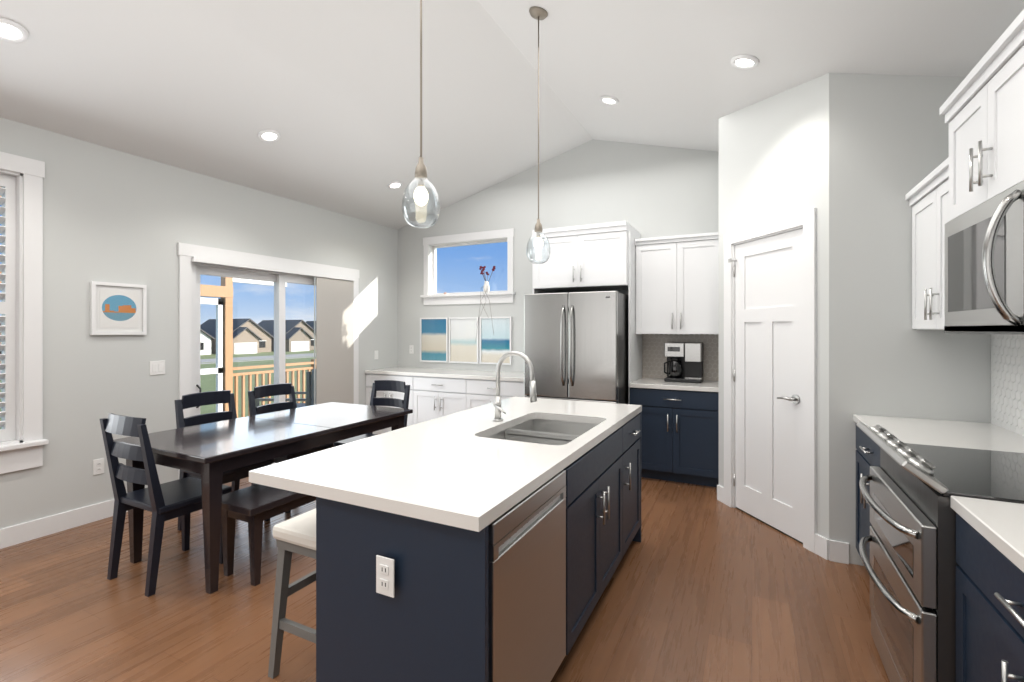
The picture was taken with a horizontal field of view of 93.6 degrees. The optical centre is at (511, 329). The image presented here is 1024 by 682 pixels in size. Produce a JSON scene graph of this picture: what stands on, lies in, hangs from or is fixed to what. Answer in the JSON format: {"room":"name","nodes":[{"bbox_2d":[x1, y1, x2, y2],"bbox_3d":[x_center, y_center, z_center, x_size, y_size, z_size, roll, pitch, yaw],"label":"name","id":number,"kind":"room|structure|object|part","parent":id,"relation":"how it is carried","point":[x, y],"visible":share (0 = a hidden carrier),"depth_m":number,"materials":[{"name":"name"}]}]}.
{"room":"kitchen","nodes":[
{"label":"kitchen","id":0,"kind":"room"},
{"bbox_2d":[0,117,397,528],"bbox_3d":[-3.592,-0.040,2.836,0.160,2.940,8.990,0,0,27],"label":"wall","id":1,"kind":"structure","parent":0,"point":[112,215],"depth_m":3.77,"materials":[{"name":"white paint"}]},
{"bbox_2d":[0,151,48,473],"bbox_3d":[-3.565,-0.110,2.828,0.215,2.100,1.210,0,0,27],"label":"window","id":2,"kind":"structure","parent":1,"relation":"in","point":[23,450],"depth_m":3.25,"materials":[{"name":"white wood"}]},
{"bbox_3d":[-3.623,-0.145,2.857,0.045,1.780,0.950,0,0,27],"label":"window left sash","id":3,"kind":"part","parent":2,"relation":"part of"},
{"bbox_2d":[0,174,15,441],"bbox_3d":[-3.580,-0.145,2.835,0.058,1.776,0.946,0,0,27],"label":"window shutters","id":4,"kind":"object","parent":2,"relation":"attached to","point":[8,286],"visible":0.98,"depth_m":3.22,"materials":[{"name":"white"}]},
{"bbox_2d":[0,499,127,548],"bbox_3d":[-4.151,1.367,1.517,0.016,0.125,5.810,0,0,27],"label":"baseboard","id":5,"kind":"structure","parent":1,"relation":"attached to","point":[27,531],"depth_m":3.38,"materials":[{"name":"white wood"}]},
{"bbox_2d":[93,458,103,474],"bbox_3d":[-3.108,1.030,3.617,0.008,0.115,0.070,0,0,27],"label":"outlet","id":6,"kind":"object","parent":1,"relation":"attached to","point":[98,466],"visible":1,"depth_m":3.61,"materials":[{"name":"white plastic"}]},
{"bbox_2d":[90,281,146,334],"bbox_3d":[-3.043,-0.160,3.729,0.024,0.400,0.360,0,0,27],"label":"framed picture","id":7,"kind":"object","parent":1,"relation":"attached to","point":[118,308],"visible":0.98,"depth_m":3.72,"materials":[{"name":"white wood"}]},
{"bbox_2d":[150,360,164,374],"bbox_3d":[-2.929,0.315,3.975,0.008,0.115,0.115,0,0,27],"label":"light switch","id":8,"kind":"object","parent":1,"relation":"attached to","point":[157,367],"visible":1,"depth_m":3.97,"materials":[{"name":"white plastic"}]},
{"bbox_2d":[177,242,358,474],"bbox_3d":[-2.455,0.343,5.090,0.184,2.175,2.110,0,0,27],"label":"door frame","id":9,"kind":"structure","parent":1,"relation":"attached to","point":[186,253],"depth_m":4.28,"materials":[{"name":"white wood"}]},
{"bbox_2d":[192,262,346,463],"bbox_3d":[-2.462,0.393,5.094,0.127,2.035,1.870,0,0,27],"label":"door","id":10,"kind":"structure","parent":1,"relation":"in","point":[279,279],"depth_m":4.84,"materials":[{"name":"white"}]},
{"bbox_2d":[192,257,354,404],"bbox_3d":[-2.360,0.387,5.043,0.034,2.046,1.900,0,0,27],"label":"blind","id":11,"kind":"object","parent":1,"relation":"attached to","point":[334,339],"visible":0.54,"depth_m":5.59,"materials":[{"name":"white fabric"}]},
{"bbox_2d":[374,350,377,358],"bbox_3d":[-1.774,0.330,6.293,0.008,0.115,0.070,0,0,27],"label":"outlet","id":12,"kind":"object","parent":1,"relation":"attached to","point":[376,354],"visible":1,"depth_m":6.29,"materials":[{"name":"white plastic"}]},
{"bbox_2d":[0,477,889,681],"bbox_3d":[-1.019,1.490,1.553,6.390,0.120,9.470,0,0,27],"label":"floor","id":13,"kind":"structure","parent":0,"point":[704,584],"depth_m":2.45,"materials":[{"name":"brown wood"}]},
{"bbox_2d":[100,413,231,596],"bbox_3d":[-2.045,0.950,2.846,0.450,0.959,0.510,0,0,27],"label":"chair","id":14,"kind":"object","parent":13,"relation":"on","point":[164,502],"visible":0.96,"depth_m":2.71,"materials":[{"name":"black wood"}]},
{"bbox_2d":[175,390,273,530],"bbox_3d":[-2.115,0.950,3.535,0.510,0.959,0.450,0,0,27],"label":"chair","id":15,"kind":"object","parent":13,"relation":"on","point":[234,476],"visible":0.42,"depth_m":3.56,"materials":[{"name":"black wood"}]},
{"bbox_2d":[113,402,412,593],"bbox_3d":[-1.636,1.050,3.486,0.940,0.761,1.720,0,0,27],"label":"dining table","id":16,"kind":"object","parent":13,"relation":"on","point":[211,453],"visible":0.79,"depth_m":2.96,"materials":[{"name":"black wood"}]},
{"bbox_2d":[221,484,315,585],"bbox_3d":[-1.307,1.202,3.239,0.370,0.455,1.230,0,0,27],"label":"bench","id":17,"kind":"object","parent":13,"relation":"on","point":[255,506],"visible":0.35,"depth_m":2.78,"materials":[{"name":"black wood"}]},
{"bbox_2d":[248,383,331,512],"bbox_3d":[-1.865,0.950,4.036,0.510,0.959,0.450,0,0,27],"label":"chair","id":18,"kind":"object","parent":13,"relation":"on","point":[272,390],"visible":0.33,"depth_m":4.07,"materials":[{"name":"black wood"}]},
{"bbox_2d":[268,508,315,678],"bbox_3d":[-0.734,1.117,2.059,0.420,0.625,0.380,0,0,27],"label":"bar stool","id":19,"kind":"object","parent":13,"relation":"on","point":[297,534],"visible":0.29,"depth_m":1.98,"materials":[{"name":"grey wood"}]},
{"bbox_2d":[334,380,409,445],"bbox_3d":[-1.224,0.950,4.269,0.450,0.959,0.510,0,0,27],"label":"chair","id":20,"kind":"object","parent":13,"relation":"on","point":[389,385],"visible":0.38,"depth_m":4.44,"materials":[{"name":"black wood"}]},
{"bbox_2d":[366,374,417,434],"bbox_3d":[-1.361,0.993,6.217,0.808,0.876,0.620,0,0,27],"label":"base cabinet","id":21,"kind":"object","parent":13,"relation":"on","point":[412,419],"depth_m":5.89,"materials":[{"name":"white wood"}]},
{"bbox_2d":[365,367,523,381],"bbox_3d":[-0.716,0.535,5.886,2.258,0.040,0.635,0,0,27],"label":"countertop","id":22,"kind":"structure","parent":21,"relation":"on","point":[466,374],"depth_m":5.78,"materials":[{"name":"white stone"}]},
{"bbox_2d":[418,376,469,422],"bbox_3d":[-0.718,0.993,5.896,0.868,0.876,0.620,0,0,27],"label":"base cabinet","id":23,"kind":"object","parent":13,"relation":"on","point":[430,398],"depth_m":5.60,"materials":[{"name":"white wood"}]},
{"bbox_2d":[249,396,641,681],"bbox_3d":[-0.020,0.973,2.507,1.008,0.915,2.190,0,0,27],"label":"kitchen island","id":24,"kind":"object","parent":13,"relation":"on","point":[428,622],"depth_m":1.62,"materials":[{"name":"blue wood"}]},
{"bbox_2d":[376,555,393,597],"bbox_3d":[-0.389,0.755,1.472,0.070,0.116,0.010,0,0,27],"label":"outlet","id":25,"kind":"object","parent":24,"relation":"attached to","point":[384,575],"visible":1,"depth_m":1.47,"materials":[{"name":"white plastic"}]},
{"bbox_3d":[-0.036,0.636,2.515,0.970,0.243,2.190,0,0,27],"label":"kitchen island top","id":26,"kind":"part","parent":24,"relation":"part of","materials":[{"name":"white stone"}]},
{"bbox_2d":[493,351,536,421],"bbox_3d":[0.004,0.316,2.651,0.267,0.397,0.108,0,0,27],"label":"faucet","id":27,"kind":"object","parent":24,"relation":"on","point":[499,410],"visible":1,"depth_m":2.68,"materials":[{"name":"silver metal"}]},
{"bbox_2d":[488,470,565,681],"bbox_3d":[-0.186,0.996,1.791,0.599,0.868,0.604,0,0,27],"label":"dishwasher","id":28,"kind":"object","parent":24,"relation":"in","point":[527,589],"visible":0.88,"depth_m":1.61,"materials":[{"name":"silver metal"}]},
{"bbox_2d":[470,379,525,408],"bbox_3d":[-0.074,0.993,5.575,0.808,0.876,0.620,0,0,27],"label":"base cabinet","id":29,"kind":"object","parent":13,"relation":"on","point":[482,392],"depth_m":5.32,"materials":[{"name":"white wood"}]},
{"bbox_2d":[524,291,627,403],"bbox_3d":[0.713,0.537,4.938,0.930,1.785,0.946,0,0,27],"label":"fridge","id":30,"kind":"object","parent":13,"relation":"on","point":[575,346],"visible":0.52,"depth_m":4.54,"materials":[{"name":"silver metal"}]},
{"bbox_2d":[532,232,641,403],"bbox_3d":[0.810,0.237,5.134,1.018,2.385,0.620,0,0,27],"label":"surround panel","id":31,"kind":"object","parent":13,"relation":"on","point":[634,356],"visible":0.25,"depth_m":4.80,"materials":[{"name":"white wood"}]},
{"bbox_2d":[630,388,718,486],"bbox_3d":[1.617,0.993,4.710,0.801,0.875,0.658,0,0,27],"label":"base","id":32,"kind":"object","parent":13,"relation":"on","point":[679,435],"visible":0.81,"depth_m":4.43,"materials":[{"name":"blue wood"}]},
{"bbox_2d":[629,232,718,391],"bbox_3d":[1.622,-0.180,4.721,0.801,1.470,0.635,0,0,27],"label":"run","id":33,"kind":"object","parent":32,"relation":"on","point":[677,288],"visible":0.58,"depth_m":4.72,"materials":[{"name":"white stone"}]},
{"bbox_2d":[664,342,702,382],"bbox_3d":[1.710,0.322,4.796,0.349,0.385,0.250,0,0,27],"label":"coffee maker","id":34,"kind":"object","parent":33,"relation":"on","point":[684,362],"visible":1,"depth_m":4.74,"materials":[{"name":"black plastic"}]},
{"bbox_2d":[856,421,1023,681],"bbox_3d":[1.730,0.927,1.746,0.734,1.006,0.760,0,0,27],"label":"range","id":35,"kind":"object","parent":13,"relation":"on","point":[910,567],"visible":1,"depth_m":1.67,"materials":[{"name":"silver metal"}]},
{"bbox_2d":[856,423,1023,681],"bbox_3d":[1.414,0.993,0.916,0.658,0.875,4.200,0,0,27],"label":"base cabinet","id":36,"kind":"object","parent":13,"relation":"on","point":[989,612],"visible":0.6,"depth_m":1.33,"materials":[{"name":"blue wood"}]},
{"bbox_2d":[853,9,1023,571],"bbox_3d":[1.421,-0.207,0.902,0.633,1.525,4.220,0,0,27],"label":"cabinet run","id":37,"kind":"object","parent":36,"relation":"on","point":[981,108],"visible":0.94,"depth_m":2.02,"materials":[{"name":"white wood"}]},
{"bbox_2d":[944,181,1023,334],"bbox_3d":[1.861,-0.225,1.681,0.506,0.480,0.764,0,0,27],"label":"over-the-range microwave","id":38,"kind":"object","parent":37,"relation":"attached to","point":[984,267],"visible":1,"depth_m":1.68,"materials":[{"name":"silver metal"}]},
{"bbox_2d":[0,0,1023,229],"bbox_3d":[-1.019,-1.845,1.553,6.110,1.051,9.190,0,0,27],"label":"ceiling","id":39,"kind":"structure","parent":0,"point":[328,91],"depth_m":3.36,"materials":[{"name":"white paint"}]},
{"bbox_2d":[0,17,28,42],"bbox_3d":[-2.713,-1.606,2.582,0.165,0.056,0.170,0,0,27],"label":"recessed light","id":40,"kind":"object","parent":39,"relation":"in","point":[11,31],"visible":1,"depth_m":2.60,"materials":[{"name":"white plastic"}]},
{"bbox_2d":[258,129,279,141],"bbox_3d":[-2.013,-1.606,3.987,0.165,0.056,0.170,0,0,27],"label":"recessed light","id":41,"kind":"object","parent":39,"relation":"in","point":[268,135],"visible":1,"depth_m":3.98,"materials":[{"name":"white plastic"}]},
{"bbox_2d":[387,181,402,188],"bbox_3d":[-1.303,-1.611,5.365,0.165,0.056,0.170,0,0,27],"label":"recessed light","id":42,"kind":"object","parent":39,"relation":"in","point":[395,185],"visible":0.98,"depth_m":5.36,"materials":[{"name":"white plastic"}]},
{"bbox_2d":[402,0,439,227],"bbox_3d":[-0.378,-1.244,1.999,0.156,1.637,0.156,0,0,27],"label":"pendant light","id":43,"kind":"object","parent":39,"relation":"hanging from","point":[421,194],"visible":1,"depth_m":1.99,"materials":[{"name":"clear glass"}]},
{"bbox_2d":[526,6,550,263],"bbox_3d":[0.171,-1.244,3.099,0.156,1.637,0.156,0,0,27],"label":"pendant light","id":44,"kind":"object","parent":39,"relation":"hanging from","point":[538,13],"visible":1,"depth_m":3.09,"materials":[{"name":"clear glass"}]},
{"bbox_2d":[600,96,618,104],"bbox_3d":[0.854,-2.011,4.223,0.165,0.056,0.170,0,0,27],"label":"recessed light","id":45,"kind":"object","parent":39,"relation":"in","point":[608,100],"visible":1,"depth_m":4.21,"materials":[{"name":"white plastic"}]},
{"bbox_2d":[731,54,758,69],"bbox_3d":[1.495,-1.718,3.087,0.165,0.056,0.170,0,0,27],"label":"recessed light","id":46,"kind":"object","parent":39,"relation":"in","point":[744,61],"visible":1,"depth_m":3.08,"materials":[{"name":"white plastic"}]},
{"bbox_2d":[398,139,718,371],"bbox_3d":[0.951,-0.420,5.504,5.910,3.700,0.160,0,0,27],"label":"wall","id":47,"kind":"structure","parent":0,"point":[647,191],"depth_m":5.60,"materials":[{"name":"white paint"}]},
{"bbox_2d":[409,345,413,353],"bbox_3d":[-1.373,0.270,6.569,0.070,0.115,0.008,0,0,27],"label":"outlet","id":48,"kind":"object","parent":47,"relation":"attached to","point":[411,349],"visible":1,"depth_m":6.57,"materials":[{"name":"white plastic"}]},
{"bbox_2d":[420,317,447,362],"bbox_3d":[-1.037,0.135,6.391,0.445,0.590,0.024,0,0,27],"label":"framed picture","id":49,"kind":"object","parent":47,"relation":"attached to","point":[433,339],"visible":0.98,"depth_m":6.39,"materials":[{"name":"white"}]},
{"bbox_2d":[449,317,478,363],"bbox_3d":[-0.621,0.135,6.184,0.445,0.590,0.024,0,0,27],"label":"framed picture","id":50,"kind":"object","parent":47,"relation":"attached to","point":[463,344],"visible":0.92,"depth_m":6.18,"materials":[{"name":"white"}]},
{"bbox_2d":[420,228,514,304],"bbox_3d":[-0.557,-0.782,6.222,1.390,0.905,0.220,0,0,27],"label":"window","id":51,"kind":"structure","parent":47,"relation":"in","point":[428,296],"depth_m":6.20,"materials":[{"name":"white wood"}]},
{"bbox_3d":[-0.537,-0.797,6.263,1.174,0.659,0.040,0,0,27],"label":"window back sash","id":52,"kind":"part","parent":51,"relation":"part of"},
{"bbox_2d":[475,266,495,341],"bbox_3d":[-0.318,-0.320,6.013,0.264,0.958,0.116,0,0,27],"label":"vase","id":53,"kind":"object","parent":51,"relation":"on","point":[486,288],"visible":1,"depth_m":6.01,"materials":[{"name":"white ceramic"}]},
{"bbox_2d":[480,317,511,364],"bbox_3d":[-0.205,0.135,5.976,0.445,0.590,0.024,0,0,27],"label":"framed picture","id":54,"kind":"object","parent":47,"relation":"attached to","point":[495,346],"visible":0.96,"depth_m":5.98,"materials":[{"name":"white"}]},
{"bbox_2d":[532,221,640,292],"bbox_3d":[0.798,-0.735,5.108,0.980,0.610,0.678,0,0,27],"label":"upper cabinet","id":55,"kind":"object","parent":47,"relation":"attached to","point":[589,258],"visible":0.94,"depth_m":4.82,"materials":[{"name":"white wood"}]},
{"bbox_2d":[719,73,990,565],"bbox_3d":[2.389,-0.191,3.739,1.440,3.242,1.715,0,0,27],"label":"wall","id":56,"kind":"structure","parent":0,"point":[854,159],"depth_m":2.93,"materials":[{"name":"white paint"}]},
{"bbox_2d":[728,228,802,543],"bbox_3d":[1.848,0.378,3.523,0.103,2.105,0.701,0,0,-12],"label":"pantry door","id":57,"kind":"structure","parent":56,"relation":"in","point":[768,380],"depth_m":3.48,"materials":[{"name":"white wood"}]},
{"bbox_2d":[724,208,816,552],"bbox_3d":[1.903,0.325,3.530,0.133,2.210,0.900,0,0,-12],"label":"door frame","id":58,"kind":"structure","parent":56,"relation":"attached to","point":[806,220],"depth_m":3.15,"materials":[{"name":"white wood"}]},
{"label":"outside","id":59,"kind":"structure","parent":0,"visible":0},
{"bbox_2d":[0,350,315,428],"bbox_3d":[-89.557,4.930,100.522,550.000,0.200,700.000,0,0,27],"label":"ground","id":60,"kind":"structure","parent":59,"point":[205,385],"depth_m":50.70,"materials":[{"name":"green plant"}]},
{"bbox_2d":[0,353,315,372],"bbox_3d":[-44.363,4.810,77.989,11.000,0.040,700.000,0,0,27],"label":"street","id":61,"kind":"structure","parent":60,"relation":"on","point":[203,361],"depth_m":80.11,"materials":[{"name":"grey asphalt"}]},
{"bbox_2d":[0,196,315,417],"bbox_3d":[-3.243,1.665,6.422,2.405,6.330,6.600,0,0,27],"label":"deck","id":62,"kind":"object","parent":60,"relation":"on","point":[225,297],"depth_m":7.03,"materials":[{"name":"brown wood"}]},
{"bbox_2d":[255,369,315,407],"bbox_3d":[-2.838,0.990,6.413,0.827,0.984,0.710,0,0,2],"label":"patio chair","id":63,"kind":"object","parent":62,"relation":"on","point":[308,398],"depth_m":6.09,"materials":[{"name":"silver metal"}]},
{"bbox_2d":[200,328,214,354],"bbox_3d":[-65.172,1.255,90.599,16.400,7.150,11.400,0,0,27],"label":"house","id":64,"kind":"structure","parent":60,"relation":"on","point":[204,341],"depth_m":91.97,"materials":[{"name":"white"}]},
{"bbox_2d":[200,319,273,353],"bbox_3d":[-59.372,1.255,102.233,16.400,7.150,11.400,0,0,27],"label":"house","id":65,"kind":"structure","parent":60,"relation":"on","point":[264,336],"depth_m":98.62,"materials":[{"name":"beige"}]},
{"bbox_2d":[258,320,315,351],"bbox_3d":[-53.571,1.255,113.867,16.400,7.150,11.400,0,0,27],"label":"house","id":66,"kind":"structure","parent":60,"relation":"on","point":[290,336],"depth_m":109.50,"materials":[{"name":"beige"}]},
{"bbox_2d":[306,321,315,330],"bbox_3d":[-47.771,1.255,125.501,16.400,7.150,11.400,0,0,27],"label":"house","id":67,"kind":"structure","parent":60,"relation":"on","point":[311,324],"depth_m":126.72,"materials":[{"name":"grey"}]}
]}

